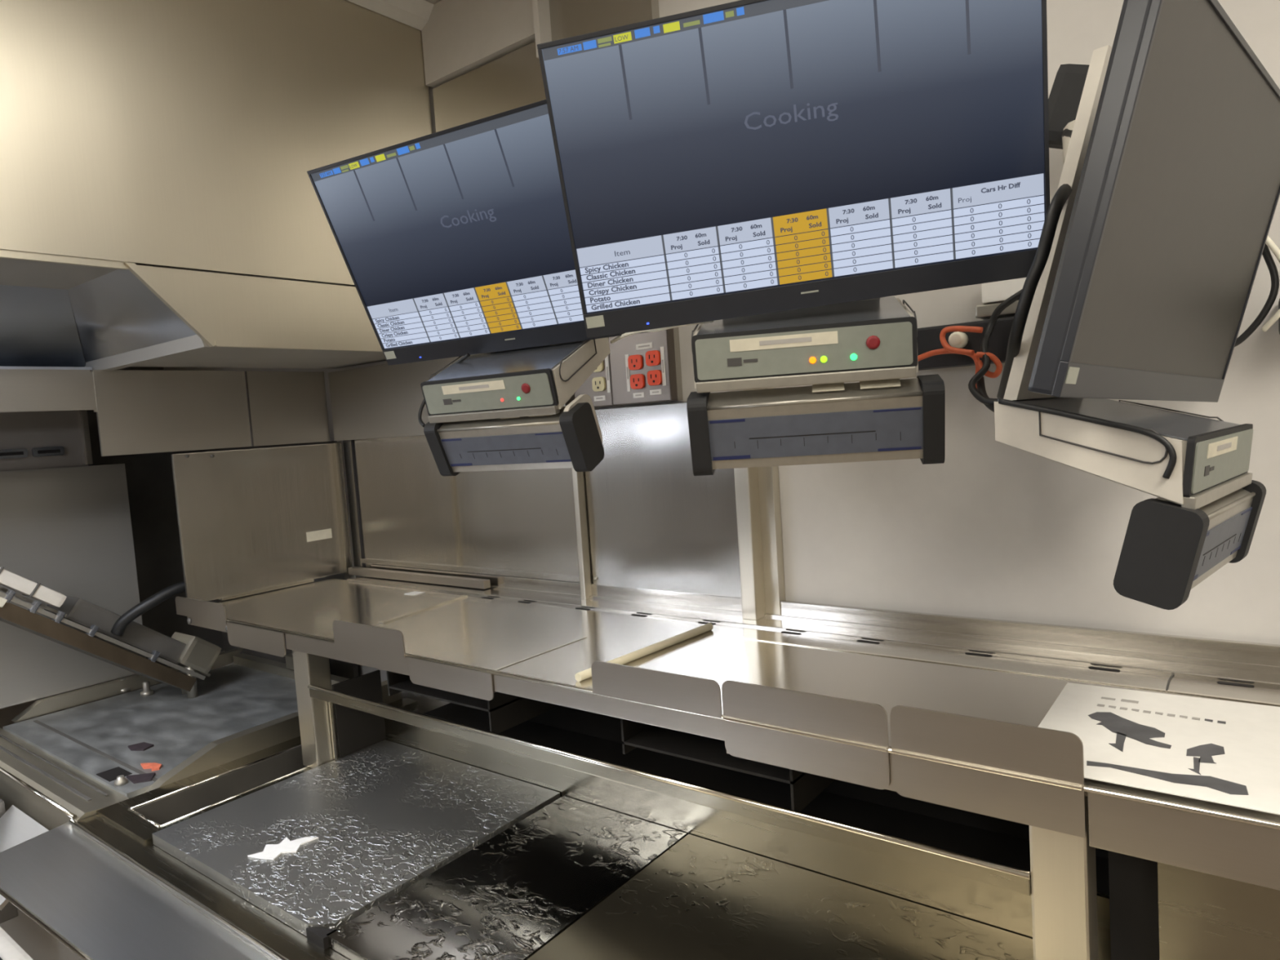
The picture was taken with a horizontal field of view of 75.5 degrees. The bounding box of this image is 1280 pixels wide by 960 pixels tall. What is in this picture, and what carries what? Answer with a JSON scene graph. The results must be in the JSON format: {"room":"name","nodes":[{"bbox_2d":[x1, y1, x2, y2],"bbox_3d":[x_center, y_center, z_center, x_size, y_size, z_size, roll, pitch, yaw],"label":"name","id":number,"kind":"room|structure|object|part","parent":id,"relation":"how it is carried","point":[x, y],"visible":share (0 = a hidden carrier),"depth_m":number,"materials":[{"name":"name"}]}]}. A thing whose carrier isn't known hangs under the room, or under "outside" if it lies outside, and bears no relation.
{"room":"commercial kitchen","nodes":[
{"label":"commercial kitchen","id":0,"kind":"room"},
{"bbox_2d":[0,264,168,927],"bbox_3d":[-3.065,0.351,1.424,0.200,2.500,4.260,-1,5,38],"label":"wall","id":1,"kind":"structure","parent":0,"point":[7,713],"depth_m":2.67,"materials":[{"name":"metal"}]},
{"bbox_2d":[425,0,441,4],"bbox_3d":[-0.780,-0.979,-0.344,6.000,0.100,4.500,-1,5,38],"label":"ceiling","id":2,"kind":"structure","parent":0,"point":[433,2],"depth_m":1.92,"materials":[{"name":"tile"}]},
{"bbox_2d":[0,0,432,456],"bbox_3d":[-1.860,-0.416,0.711,0.620,0.970,3.745,-1,5,38],"label":"exhaust hood","id":3,"kind":"object","parent":2,"relation":"hanging from","point":[178,134],"visible":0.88,"depth_m":1.63,"materials":[{"name":"metal"}]},
{"bbox_3d":[-2.143,-0.170,0.591,0.314,0.134,3.165,-1,5,38],"label":"panel","id":4,"kind":"part","parent":3,"relation":"part of","materials":[{"name":"metal"}]},
{"bbox_3d":[-1.097,-0.320,1.701,0.592,0.130,0.131,-1,5,38],"label":"panel","id":5,"kind":"part","parent":3,"relation":"part of","materials":[{"name":"metal"}]},
{"bbox_3d":[-1.635,-0.587,0.517,0.012,0.632,3.745,-1,5,38],"label":"panel","id":6,"kind":"part","parent":3,"relation":"part of","materials":[{"name":"metal"}]},
{"bbox_2d":[153,0,1279,713],"bbox_3d":[0.567,0.114,1.390,6.000,2.500,0.140,-1,5,38],"label":"wall","id":7,"kind":"structure","parent":0,"point":[995,530],"depth_m":1.29,"materials":[{"name":"white paint"}]},
{"bbox_2d":[87,409,358,679],"bbox_3d":[-1.767,0.225,1.858,0.830,0.920,1.945,-1,5,38],"label":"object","id":8,"kind":"structure","parent":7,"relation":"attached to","point":[149,476],"depth_m":2.69,"materials":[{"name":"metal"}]},
{"bbox_2d":[346,0,434,31],"bbox_3d":[-1.661,-0.902,0.432,0.053,0.042,3.840,-1,5,38],"label":"trim","id":9,"kind":"structure","parent":7,"relation":"attached to","point":[415,14],"depth_m":1.89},
{"bbox_2d":[328,355,574,440],"bbox_3d":[-0.498,-0.209,2.052,0.880,0.190,0.044,-1,5,38],"label":"wall panel","id":10,"kind":"object","parent":7,"relation":"attached to","point":[383,400],"visible":0.36,"depth_m":2.16,"materials":[{"name":"metal"}]},
{"bbox_2d":[342,435,579,582],"bbox_3d":[-0.476,0.088,2.087,0.893,0.410,0.019,-1,5,38],"label":"wall panel","id":11,"kind":"object","parent":7,"relation":"attached to","point":[403,512],"visible":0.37,"depth_m":2.08,"materials":[{"name":"metal"}]},
{"bbox_3d":[-0.451,0.224,2.079,0.845,0.012,0.010,-1,5,38],"label":"trim","id":12,"kind":"part","parent":11,"relation":"part of","materials":[{"name":"metal"}]},
{"bbox_2d":[421,0,551,88],"bbox_3d":[-0.355,-0.991,1.837,0.410,0.237,0.059,-1,5,38],"label":"trim","id":13,"kind":"structure","parent":7,"relation":"attached to","point":[460,37],"depth_m":1.85,"materials":[{"name":"white paint"}]},
{"bbox_2d":[432,41,546,132],"bbox_3d":[-0.318,-0.627,1.883,0.390,0.622,0.011,-1,5,38],"label":"wall panel","id":14,"kind":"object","parent":7,"relation":"attached to","point":[513,80],"depth_m":1.86,"materials":[{"name":"paint"}]},
{"bbox_2d":[571,467,593,599],"bbox_3d":[-0.124,0.054,1.798,0.014,0.408,0.041,-1,5,38],"label":"wall post","id":15,"kind":"object","parent":7,"relation":"attached to","point":[579,478],"visible":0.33,"depth_m":1.79,"materials":[{"name":"metal"}]},
{"bbox_2d":[548,0,683,407],"bbox_3d":[-0.055,-0.631,1.673,0.258,0.955,0.024,-1,5,38],"label":"trim","id":16,"kind":"structure","parent":7,"relation":"attached to","point":[568,18],"depth_m":1.64,"materials":[{"name":"metal"}]},
{"bbox_2d":[574,328,677,407],"bbox_3d":[-0.041,-0.235,1.676,0.255,0.165,0.028,-1,5,38],"label":"outlet panel","id":17,"kind":"object","parent":7,"relation":"attached to","point":[640,367],"visible":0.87,"depth_m":1.64,"materials":[{"name":"metal"}]},
{"bbox_3d":[-0.098,-0.235,1.727,0.102,0.165,0.016,-1,5,38],"label":"plate","id":18,"kind":"part","parent":17,"relation":"part of","materials":[{"name":"metal"}]},
{"bbox_2d":[593,360,603,372],"bbox_3d":[-0.089,-0.238,1.707,0.032,0.029,0.005,-1,5,38],"label":"receptacle","id":19,"kind":"object","parent":17,"relation":"attached to","point":[600,368],"depth_m":1.70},
{"bbox_2d":[591,377,605,391],"bbox_3d":[-0.085,-0.198,1.708,0.032,0.029,0.005,-1,5,38],"label":"receptacle","id":20,"kind":"object","parent":17,"relation":"attached to","point":[598,384],"depth_m":1.71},
{"bbox_2d":[627,354,642,369],"bbox_3d":[-0.009,-0.233,1.638,0.032,0.029,0.005,-1,5,38],"label":"receptacle","id":21,"kind":"object","parent":17,"relation":"attached to","point":[634,361],"depth_m":1.64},
{"bbox_2d":[630,373,644,389],"bbox_3d":[-0.005,-0.195,1.640,0.032,0.029,0.005,-1,5,38],"label":"receptacle","id":22,"kind":"object","parent":17,"relation":"attached to","point":[637,380],"depth_m":1.64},
{"bbox_3d":[0.004,-0.236,1.645,0.147,0.165,0.022,-1,5,38],"label":"plate","id":23,"kind":"part","parent":17,"relation":"part of","materials":[{"name":"metal"}]},
{"bbox_2d":[645,350,660,365],"bbox_3d":[0.025,-0.237,1.611,0.032,0.029,0.005,-1,5,38],"label":"receptacle","id":24,"kind":"object","parent":17,"relation":"attached to","point":[652,357],"depth_m":1.61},
{"bbox_2d":[647,369,662,385],"bbox_3d":[0.029,-0.200,1.613,0.032,0.029,0.005,-1,5,38],"label":"receptacle","id":25,"kind":"object","parent":17,"relation":"attached to","point":[654,376],"depth_m":1.61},
{"bbox_2d":[585,401,741,596],"bbox_3d":[0.044,0.043,1.675,0.396,0.393,0.015,-1,5,38],"label":"panel","id":26,"kind":"object","parent":7,"relation":"attached to","point":[655,524],"visible":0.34,"depth_m":1.68,"materials":[{"name":"metal"}]},
{"bbox_2d":[729,387,785,620],"bbox_3d":[0.217,0.036,1.522,0.060,0.438,0.059,-1,5,38],"label":"wall post","id":27,"kind":"object","parent":7,"relation":"attached to","point":[757,499],"visible":0.56,"depth_m":1.52,"materials":[{"name":"metal"}]},
{"bbox_2d":[370,564,1279,670],"bbox_3d":[0.341,0.244,1.464,2.750,0.044,0.018,-1,5,38],"label":"backsplash","id":28,"kind":"structure","parent":7,"relation":"attached to","point":[1238,653],"depth_m":1.34,"materials":[{"name":"metal"}]},
{"bbox_2d":[851,297,879,302],"bbox_3d":[0.226,-0.392,1.205,0.200,0.322,0.496,-3,4,12],"label":"mount","id":29,"kind":"object","parent":7,"relation":"attached to","point":[875,298],"visible":0.02,"depth_m":1.05,"materials":[{"name":"white paint"}]},
{"bbox_2d":[537,0,1049,337],"bbox_3d":[0.171,-0.360,0.931,0.545,0.352,0.105,-3,4,12],"label":"monitor","id":30,"kind":"object","parent":29,"relation":"attached to","point":[741,157],"visible":1,"depth_m":0.91,"materials":[{"name":"plastic"}]},
{"bbox_2d":[610,320,713,343],"bbox_3d":[0.010,-0.202,1.128,0.031,0.017,0.312,-6,4,-24],"label":"cord","id":31,"kind":"object","parent":30,"relation":"attached to","point":[627,334],"visible":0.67,"depth_m":1.09,"materials":[{"name":"plastic"}]},
{"bbox_2d":[916,316,1013,370],"bbox_3d":[0.498,-0.207,1.264,0.180,0.064,0.078,-1,5,38],"label":"power strip","id":32,"kind":"object","parent":7,"relation":"attached to","point":[928,340],"visible":0.44,"depth_m":1.25,"materials":[{"name":"black plastic"}]},
{"bbox_2d":[917,348,979,388],"bbox_3d":[0.458,-0.160,1.232,0.102,0.073,0.018,-1,5,38],"label":"cord","id":33,"kind":"object","parent":32,"relation":"attached to","point":[941,351],"visible":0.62,"depth_m":1.24,"materials":[{"name":"orange rubber"}]},
{"bbox_2d":[939,325,982,355],"bbox_3d":[0.468,-0.203,1.207,0.062,0.047,0.019,-1,5,38],"label":"cord","id":34,"kind":"object","parent":32,"relation":"hanging from","point":[953,328],"visible":1,"depth_m":1.21,"materials":[{"name":"orange rubber"}]},
{"bbox_2d":[975,277,1026,319],"bbox_3d":[0.548,-0.275,1.240,0.080,0.055,0.040,-1,5,38],"label":"wall box","id":35,"kind":"object","parent":7,"relation":"attached to","point":[994,293],"visible":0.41,"depth_m":1.23,"materials":[{"name":"white plastic"}]},
{"bbox_2d":[968,288,1022,404],"bbox_3d":[0.499,-0.186,1.162,0.063,0.163,0.100,0,5,42],"label":"cord","id":36,"kind":"object","parent":35,"relation":"hanging from","point":[980,397],"visible":0.87,"depth_m":1.18,"materials":[{"name":"black rubber"}]},
{"bbox_2d":[976,351,1002,377],"bbox_3d":[0.499,-0.165,1.181,0.036,0.040,0.008,-1,5,38],"label":"cord","id":37,"kind":"object","parent":36,"relation":"attached to","point":[994,358],"visible":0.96,"depth_m":1.18,"materials":[{"name":"orange rubber"}]},
{"bbox_2d":[1003,44,1111,399],"bbox_3d":[0.540,-0.323,0.981,0.152,0.440,0.462,-1,5,33],"label":"mount","id":38,"kind":"object","parent":7,"relation":"attached to","point":[1073,99],"visible":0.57,"depth_m":0.84,"materials":[{"name":"white paint"}]},
{"bbox_2d":[996,128,1072,399],"bbox_3d":[0.465,-0.269,0.950,0.110,0.349,0.371,-1,5,38],"label":"cord","id":39,"kind":"object","parent":38,"relation":"attached to","point":[1060,198],"visible":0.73,"depth_m":0.80,"materials":[{"name":"black rubber"}]},
{"bbox_3d":[0.535,-0.380,1.007,0.032,0.216,0.310,-2,5,27],"label":"arm","id":40,"kind":"part","parent":38,"relation":"part of","materials":[{"name":"white paint"}]},
{"bbox_2d":[1028,0,1279,402],"bbox_3d":[0.540,-0.244,0.821,0.542,0.346,0.115,-8,6,-43],"label":"monitor","id":41,"kind":"object","parent":38,"relation":"attached to","point":[1178,193],"visible":1,"depth_m":0.72,"materials":[{"name":"plastic"}]},
{"bbox_2d":[1278,297,1279,334],"bbox_3d":[0.827,-0.205,1.024,0.056,0.045,0.058,-1,5,38],"label":"adapter","id":42,"kind":"object","parent":7,"relation":"attached to","point":[1279,298],"visible":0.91,"depth_m":1.02,"materials":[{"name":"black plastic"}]},
{"bbox_2d":[1234,244,1279,346],"bbox_3d":[0.760,-0.244,1.033,0.061,0.161,0.008,-1,5,38],"label":"cord","id":43,"kind":"object","parent":42,"relation":"hanging from","point":[1267,255],"visible":0.68,"depth_m":1.02,"materials":[{"name":"black rubber"}]},
{"bbox_2d":[1261,235,1279,331],"bbox_3d":[0.781,-0.243,1.010,0.037,0.118,0.017,-1,5,38],"label":"cord","id":44,"kind":"object","parent":42,"relation":"hanging from","point":[1273,246],"visible":0.91,"depth_m":1.01,"materials":[{"name":"plastic"}]},
{"bbox_3d":[-0.118,-0.387,1.483,0.200,0.322,0.454,-2,5,29],"label":"monitor mount","id":45,"kind":"object","parent":7,"relation":"attached to","visible":0},
{"bbox_2d":[306,99,644,365],"bbox_3d":[-0.243,-0.356,1.252,0.531,0.312,0.161,-2,5,29],"label":"monitor","id":46,"kind":"object","parent":45,"relation":"attached to","point":[453,242],"visible":0.81,"depth_m":1.25,"materials":[{"name":"plastic"}]},
{"bbox_2d":[420,337,610,423],"bbox_3d":[-0.195,-0.166,1.301,0.250,0.135,0.173,-2,5,29],"label":"controller","id":47,"kind":"object","parent":45,"relation":"attached to","point":[538,380],"visible":0.98,"depth_m":1.24,"materials":[{"name":"silver metal"}]},
{"bbox_2d":[417,352,470,426],"bbox_3d":[-0.326,-0.146,1.358,0.121,0.114,0.032,-1,5,38],"label":"cord","id":48,"kind":"object","parent":47,"relation":"attached to","point":[421,407],"visible":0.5,"depth_m":1.38,"materials":[{"name":"black rubber"}]},
{"bbox_3d":[-0.231,-0.127,1.234,0.235,0.046,0.006,-2,14,29],"label":"panel","id":49,"kind":"part","parent":47,"relation":"part of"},
{"bbox_2d":[423,394,604,475],"bbox_3d":[-0.192,-0.067,1.276,0.278,0.113,0.102,-2,5,29],"label":"bar","id":50,"kind":"object","parent":47,"relation":"attached to","point":[572,437],"visible":0.92,"depth_m":1.23,"materials":[{"name":"silver metal"}]},
{"bbox_2d":[441,432,571,466],"bbox_3d":[-0.205,-0.045,1.251,0.230,0.046,0.012,-2,14,29],"label":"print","id":51,"kind":"object","parent":50,"relation":"attached to","point":[458,449],"depth_m":1.25},
{"bbox_3d":[-0.085,-0.172,1.249,0.003,0.102,0.165,-2,14,29],"label":"plate","id":52,"kind":"part","parent":47,"relation":"part of","materials":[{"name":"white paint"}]},
{"bbox_2d":[686,373,945,475],"bbox_3d":[0.198,-0.061,0.946,0.278,0.099,0.073,-3,4,12],"label":"bar","id":53,"kind":"object","parent":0,"point":[892,419],"visible":0.99,"depth_m":0.93,"materials":[{"name":"silver metal"}]},
{"bbox_2d":[691,296,918,392],"bbox_3d":[0.195,-0.167,0.997,0.250,0.110,0.177,-3,4,12],"label":"controller","id":54,"kind":"object","parent":53,"relation":"on","point":[872,340],"visible":0.98,"depth_m":0.92,"materials":[{"name":"silver metal"}]},
{"bbox_3d":[0.077,-0.163,1.027,0.003,0.102,0.165,-3,4,12],"label":"plate","id":55,"kind":"part","parent":54,"relation":"part of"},
{"bbox_3d":[0.179,-0.142,0.915,0.235,0.046,0.006,-3,4,12],"label":"panel","id":56,"kind":"part","parent":54,"relation":"part of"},
{"bbox_2d":[808,356,816,363],"bbox_3d":[0.191,-0.133,0.913,0.008,0.008,0.003,-3,4,12],"label":"indicator light","id":57,"kind":"object","parent":54,"relation":"on","point":[811,359],"depth_m":0.91,"materials":[{"name":"orange"}]},
{"bbox_2d":[820,355,826,362],"bbox_3d":[0.203,-0.133,0.910,0.008,0.008,0.003,-3,4,12],"label":"indicator light","id":58,"kind":"object","parent":54,"relation":"on","point":[824,359],"depth_m":0.91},
{"bbox_2d":[849,353,857,359],"bbox_3d":[0.234,-0.135,0.904,0.008,0.008,0.003,-3,4,12],"label":"indicator light","id":59,"kind":"object","parent":54,"relation":"on","point":[853,357],"depth_m":0.90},
{"bbox_3d":[0.315,-0.175,0.978,0.003,0.102,0.165,-3,4,12],"label":"plate","id":60,"kind":"part","parent":54,"relation":"part of","materials":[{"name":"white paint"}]},
{"bbox_2d":[709,407,921,460],"bbox_3d":[0.195,-0.051,0.926,0.230,0.046,0.012,-3,4,12],"label":"print","id":61,"kind":"object","parent":53,"relation":"on","point":[742,433],"depth_m":0.93},
{"bbox_2d":[1113,480,1266,609],"bbox_3d":[0.569,0.055,0.846,0.278,0.099,0.073,-8,6,-43],"label":"bar","id":62,"kind":"object","parent":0,"point":[1169,548],"visible":0.83,"depth_m":0.76,"materials":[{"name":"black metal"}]},
{"bbox_2d":[994,396,1253,510],"bbox_3d":[0.517,-0.040,0.875,0.250,0.110,0.177,-8,6,-43],"label":"controller","id":63,"kind":"object","parent":62,"relation":"on","point":[1213,456],"visible":0.98,"depth_m":0.80,"materials":[{"name":"silver metal"}]},
{"bbox_2d":[976,376,994,412],"bbox_3d":[0.488,-0.116,1.136,0.023,0.063,0.119,-4,4,-4],"label":"cord","id":64,"kind":"object","parent":63,"relation":"attached to","point":[980,385],"visible":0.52,"depth_m":1.17,"materials":[{"name":"black rubber"}]},
{"bbox_2d":[998,398,1176,479],"bbox_3d":[0.423,-0.042,0.791,0.006,0.082,0.156,-8,6,-43],"label":"cord","id":65,"kind":"object","parent":63,"relation":"attached to","point":[1172,455],"visible":1,"depth_m":0.77,"materials":[{"name":"black rubber"}]},
{"bbox_3d":[0.426,-0.030,0.796,0.003,0.102,0.165,-8,6,-43],"label":"plate","id":66,"kind":"part","parent":63,"relation":"part of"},
{"bbox_3d":[0.577,-0.021,0.815,0.235,0.046,0.006,-8,6,-43],"label":"panel","id":67,"kind":"part","parent":63,"relation":"part of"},
{"bbox_2d":[1193,507,1252,580],"bbox_3d":[0.585,0.064,0.831,0.230,0.046,0.012,-8,6,-43],"label":"print","id":68,"kind":"object","parent":62,"relation":"on","point":[1227,537],"depth_m":0.84},
{"bbox_3d":[-0.610,1.609,-0.159,6.000,0.100,4.500,-1,5,38],"label":"floor","id":69,"kind":"structure","parent":0,"visible":0},
{"bbox_2d":[0,566,401,959],"bbox_3d":[-1.263,0.689,2.055,0.980,1.302,0.902,-1,5,38],"label":"grill","id":70,"kind":"object","parent":69,"relation":"on","point":[57,768],"visible":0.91,"depth_m":2.00,"materials":[{"name":"metal"}]},
{"bbox_2d":[0,798,17,924],"bbox_3d":[-1.478,0.798,1.798,0.350,0.250,0.090,-1,5,38],"label":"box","id":71,"kind":"object","parent":70,"relation":"attached to","point":[10,911],"visible":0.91,"depth_m":1.72,"materials":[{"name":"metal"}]},
{"bbox_2d":[0,804,48,910],"bbox_3d":[-1.226,0.725,1.602,0.270,0.090,0.100,-1,5,38],"label":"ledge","id":72,"kind":"object","parent":70,"relation":"attached to","point":[16,827],"visible":0.5,"depth_m":1.64,"materials":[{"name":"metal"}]},
{"bbox_2d":[0,926,33,959],"bbox_3d":[-1.041,0.802,1.358,0.320,0.066,0.045,-1,5,38],"label":"drawer","id":73,"kind":"object","parent":72,"relation":"attached to","point":[10,949],"visible":1,"depth_m":1.36,"materials":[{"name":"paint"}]},
{"bbox_2d":[0,409,146,708],"bbox_3d":[-1.949,0.207,1.759,0.042,0.848,1.572,-1,5,38],"label":"backing","id":74,"kind":"object","parent":70,"relation":"attached to","point":[65,522],"visible":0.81,"depth_m":2.23,"materials":[{"name":"grey metal"}]},
{"bbox_3d":[-1.658,-0.065,2.119,0.011,0.024,0.145,-1,5,38],"label":"handle","id":75,"kind":"part","parent":74,"relation":"part of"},
{"bbox_3d":[-1.585,-0.076,2.213,0.011,0.024,0.071,-1,5,38],"label":"handle","id":76,"kind":"part","parent":74,"relation":"part of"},
{"bbox_3d":[-1.393,0.326,1.993,0.045,0.500,0.669,-1,5,38],"label":"rail","id":77,"kind":"part","parent":70,"relation":"part of","materials":[{"name":"silver metal"}]},
{"bbox_3d":[-1.372,0.393,2.171,0.170,0.224,0.273,-1,5,38],"label":"motor","id":78,"kind":"part","parent":70,"relation":"part of","materials":[{"name":"metal"}]},
{"bbox_3d":[-1.055,0.609,1.679,0.024,0.016,0.023,-1,5,38],"label":"knob","id":79,"kind":"part","parent":70,"relation":"part of","materials":[{"name":"silver metal"}]},
{"bbox_2d":[126,772,155,783],"bbox_3d":[-1.029,0.612,1.694,0.064,0.004,0.039,-4,4,-7],"label":"scrap","id":80,"kind":"object","parent":70,"relation":"on","point":[135,779],"visible":1,"depth_m":1.69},
{"bbox_2d":[128,742,154,751],"bbox_3d":[-1.135,0.606,1.878,0.060,0.004,0.040,-1,5,38],"label":"scrap","id":81,"kind":"object","parent":70,"relation":"on","point":[143,746],"visible":1,"depth_m":1.87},
{"bbox_2d":[111,581,185,635],"bbox_3d":[-1.166,0.317,2.166,0.384,0.118,0.050,-7,5,-34],"label":"hose","id":82,"kind":"object","parent":70,"relation":"on","point":[119,626],"visible":0.58,"depth_m":2.08,"materials":[{"name":"black rubber"}]},
{"bbox_3d":[-1.133,0.611,2.094,0.760,0.035,0.588,-1,5,38],"label":"plate","id":83,"kind":"part","parent":70,"relation":"part of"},
{"bbox_2d":[140,762,161,771],"bbox_3d":[-1.040,0.609,1.758,0.068,0.004,0.025,-1,5,30],"label":"scrap","id":84,"kind":"object","parent":70,"relation":"on","point":[153,766],"visible":1,"depth_m":1.75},
{"bbox_3d":[-1.235,0.540,2.256,0.026,0.095,0.086,-8,6,-44],"label":"hinge post","id":85,"kind":"part","parent":70,"relation":"part of","materials":[{"name":"silver metal"}]},
{"bbox_2d":[68,697,418,959],"bbox_3d":[-0.140,0.990,1.338,1.670,0.818,0.749,-1,5,38],"label":"frame","id":86,"kind":"structure","parent":69,"relation":"on","point":[125,828],"depth_m":1.47,"materials":[{"name":"metal"}]},
{"bbox_2d":[0,822,270,959],"bbox_3d":[-0.603,0.648,1.093,1.300,0.010,0.165,-1,5,38],"label":"metal shelf","id":87,"kind":"object","parent":86,"relation":"attached to","point":[98,906],"visible":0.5,"depth_m":1.25,"materials":[{"name":"metal"}]},
{"bbox_2d":[306,927,337,950],"bbox_3d":[-0.431,0.619,1.122,0.042,0.020,0.022,-1,5,38],"label":"clip","id":88,"kind":"object","parent":86,"relation":"attached to","point":[317,936],"visible":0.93,"depth_m":1.11,"materials":[{"name":"plastic"}]},
{"bbox_2d":[151,739,560,936],"bbox_3d":[-0.492,0.595,1.455,0.521,0.019,0.472,-1,5,38],"label":"griddle plate","id":89,"kind":"object","parent":86,"relation":"on","point":[385,815],"visible":0.87,"depth_m":1.40,"materials":[{"name":"silver metal"}]},
{"bbox_2d":[247,836,318,859],"bbox_3d":[-0.580,0.598,1.346,0.068,0.002,0.082,-2,4,25],"label":"scrap","id":90,"kind":"object","parent":89,"relation":"on","point":[271,851],"visible":1,"depth_m":1.34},
{"bbox_2d":[327,795,686,959],"bbox_3d":[-0.173,0.593,1.212,0.266,0.015,0.468,-1,5,38],"label":"griddle plate","id":91,"kind":"object","parent":86,"relation":"on","point":[511,895],"visible":0.91,"depth_m":1.18,"materials":[{"name":"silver metal"}]},
{"bbox_2d":[175,564,1279,959],"bbox_3d":[0.166,0.398,1.316,2.850,0.346,0.494,-1,5,38],"label":"prep table","id":92,"kind":"object","parent":86,"relation":"on","point":[1153,875],"depth_m":1.17,"materials":[{"name":"metal"}]},
{"bbox_3d":[-1.014,0.298,1.903,0.242,0.044,0.002,-1,5,38],"label":"edge guard","id":93,"kind":"part","parent":92,"relation":"part of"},
{"bbox_3d":[-0.819,0.339,1.758,0.236,0.051,0.002,-1,5,38],"label":"edge guard","id":94,"kind":"part","parent":92,"relation":"part of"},
{"bbox_2d":[171,442,352,601],"bbox_3d":[-0.975,0.102,2.173,0.027,0.372,0.443,-1,5,38],"label":"panel","id":95,"kind":"object","parent":92,"relation":"on","point":[245,516],"visible":0.88,"depth_m":2.15,"materials":[{"name":"metal"}]},
{"bbox_2d":[306,528,332,542],"bbox_3d":[-0.888,0.153,2.289,0.001,0.026,0.075,-1,5,38],"label":"paper tag","id":96,"kind":"object","parent":95,"relation":"attached to","point":[326,533],"visible":1,"depth_m":2.29,"materials":[{"name":"paper"}]},
{"bbox_3d":[-0.670,0.453,1.703,0.056,0.272,0.048,-1,5,38],"label":"post","id":97,"kind":"part","parent":92,"relation":"part of","materials":[{"name":"metal"}]},
{"bbox_3d":[-0.496,0.287,1.504,0.215,0.047,0.002,-1,5,38],"label":"edge guard","id":98,"kind":"part","parent":92,"relation":"part of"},
{"bbox_2d":[404,591,424,595],"bbox_3d":[-0.545,0.274,1.998,0.043,0.001,0.030,-1,5,38],"label":"tag","id":99,"kind":"object","parent":92,"relation":"on","point":[415,593],"visible":1,"depth_m":2.00,"materials":[{"name":"white paper"}]},
{"bbox_2d":[347,566,490,589],"bbox_3d":[-0.588,0.252,2.150,0.560,0.019,0.021,-1,5,38],"label":"rail","id":100,"kind":"object","parent":92,"relation":"attached to","point":[460,581],"visible":1,"depth_m":2.12,"materials":[{"name":"metal"}]},
{"bbox_3d":[-0.316,0.329,1.371,0.212,0.045,0.002,-1,5,38],"label":"edge guard","id":101,"kind":"part","parent":92,"relation":"part of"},
{"bbox_2d":[574,622,713,681],"bbox_3d":[0.017,0.278,1.352,0.013,0.013,0.331,0,5,41],"label":"rod","id":102,"kind":"object","parent":92,"relation":"on","point":[580,676],"visible":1,"depth_m":1.35,"materials":[{"name":"plastic"}]},
{"bbox_3d":[0.017,0.278,1.108,0.214,0.048,0.002,-1,5,38],"label":"edge guard","id":103,"kind":"part","parent":92,"relation":"part of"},
{"bbox_3d":[-0.129,0.420,1.260,1.343,0.022,0.016,-1,5,38],"label":"rail","id":104,"kind":"part","parent":92,"relation":"part of","materials":[{"name":"metal"}]},
{"bbox_3d":[0.138,0.287,1.282,2.850,0.012,0.400,-1,5,38],"label":"shelf","id":105,"kind":"part","parent":92,"relation":"part of","materials":[{"name":"metal"}]},
{"bbox_3d":[-0.004,0.532,1.379,1.398,0.092,0.008,-1,5,38],"label":"panel","id":106,"kind":"part","parent":92,"relation":"part of","materials":[{"name":"metal"}]},
{"bbox_3d":[0.189,0.298,0.977,0.213,0.097,0.006,-1,5,38],"label":"edge guard","id":107,"kind":"part","parent":92,"relation":"part of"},
{"bbox_3d":[0.352,0.296,0.852,0.189,0.102,0.006,-1,5,38],"label":"edge guard","id":108,"kind":"part","parent":92,"relation":"part of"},
{"bbox_3d":[0.437,0.446,0.851,0.053,0.282,0.048,-1,5,38],"label":"post","id":109,"kind":"part","parent":92,"relation":"part of","materials":[{"name":"metal"}]},
{"bbox_2d":[1037,682,1279,814],"bbox_3d":[0.560,0.278,0.896,0.224,0.006,0.296,-1,5,38],"label":"instruction sheet","id":110,"kind":"object","parent":92,"relation":"on","point":[1222,752],"visible":0.99,"depth_m":0.87,"materials":[{"name":"white paper"}]},
{"bbox_2d":[1109,733,1125,751],"bbox_3d":[0.511,0.279,0.882,0.015,0.001,0.055,-1,5,38],"label":"picture","id":111,"kind":"object","parent":110,"relation":"on","point":[1117,740],"depth_m":0.88,"materials":[{"name":"grey"}]},
{"bbox_2d":[1088,711,1171,748],"bbox_3d":[0.542,0.275,0.912,0.047,0.001,0.109,-5,4,-19],"label":"picture","id":112,"kind":"object","parent":110,"relation":"on","point":[1128,729],"depth_m":0.91,"materials":[{"name":"grey"}]},
{"bbox_2d":[1188,756,1200,774],"bbox_3d":[0.548,0.282,0.815,0.011,0.001,0.043,-1,5,38],"label":"picture","id":113,"kind":"object","parent":110,"relation":"on","point":[1194,762],"depth_m":0.81,"materials":[{"name":"grey"}]},
{"bbox_2d":[1186,743,1225,763],"bbox_3d":[0.576,0.278,0.842,0.032,0.001,0.057,-1,5,38],"label":"picture","id":114,"kind":"object","parent":110,"relation":"on","point":[1195,753],"depth_m":0.84,"materials":[{"name":"grey"}]},
{"bbox_2d":[1165,674,1174,690],"bbox_3d":[0.685,0.260,1.067,0.005,0.002,0.085,0,5,40],"label":"seam","id":115,"kind":"object","parent":92,"relation":"on","point":[1172,675],"visible":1,"depth_m":1.06,"materials":[{"name":"grey"}]},
{"bbox_3d":[0.865,0.460,0.582,0.848,0.236,0.010,-1,5,38],"label":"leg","id":116,"kind":"part","parent":92,"relation":"part of","materials":[{"name":"metal"}]},
{"bbox_2d":[526,834,1033,959],"bbox_3d":[0.149,0.590,0.964,0.538,0.015,0.468,-1,5,38],"label":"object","id":117,"kind":"object","parent":86,"relation":"on","point":[701,899],"visible":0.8,"depth_m":1.07,"materials":[{"name":"silver metal"}]}
]}

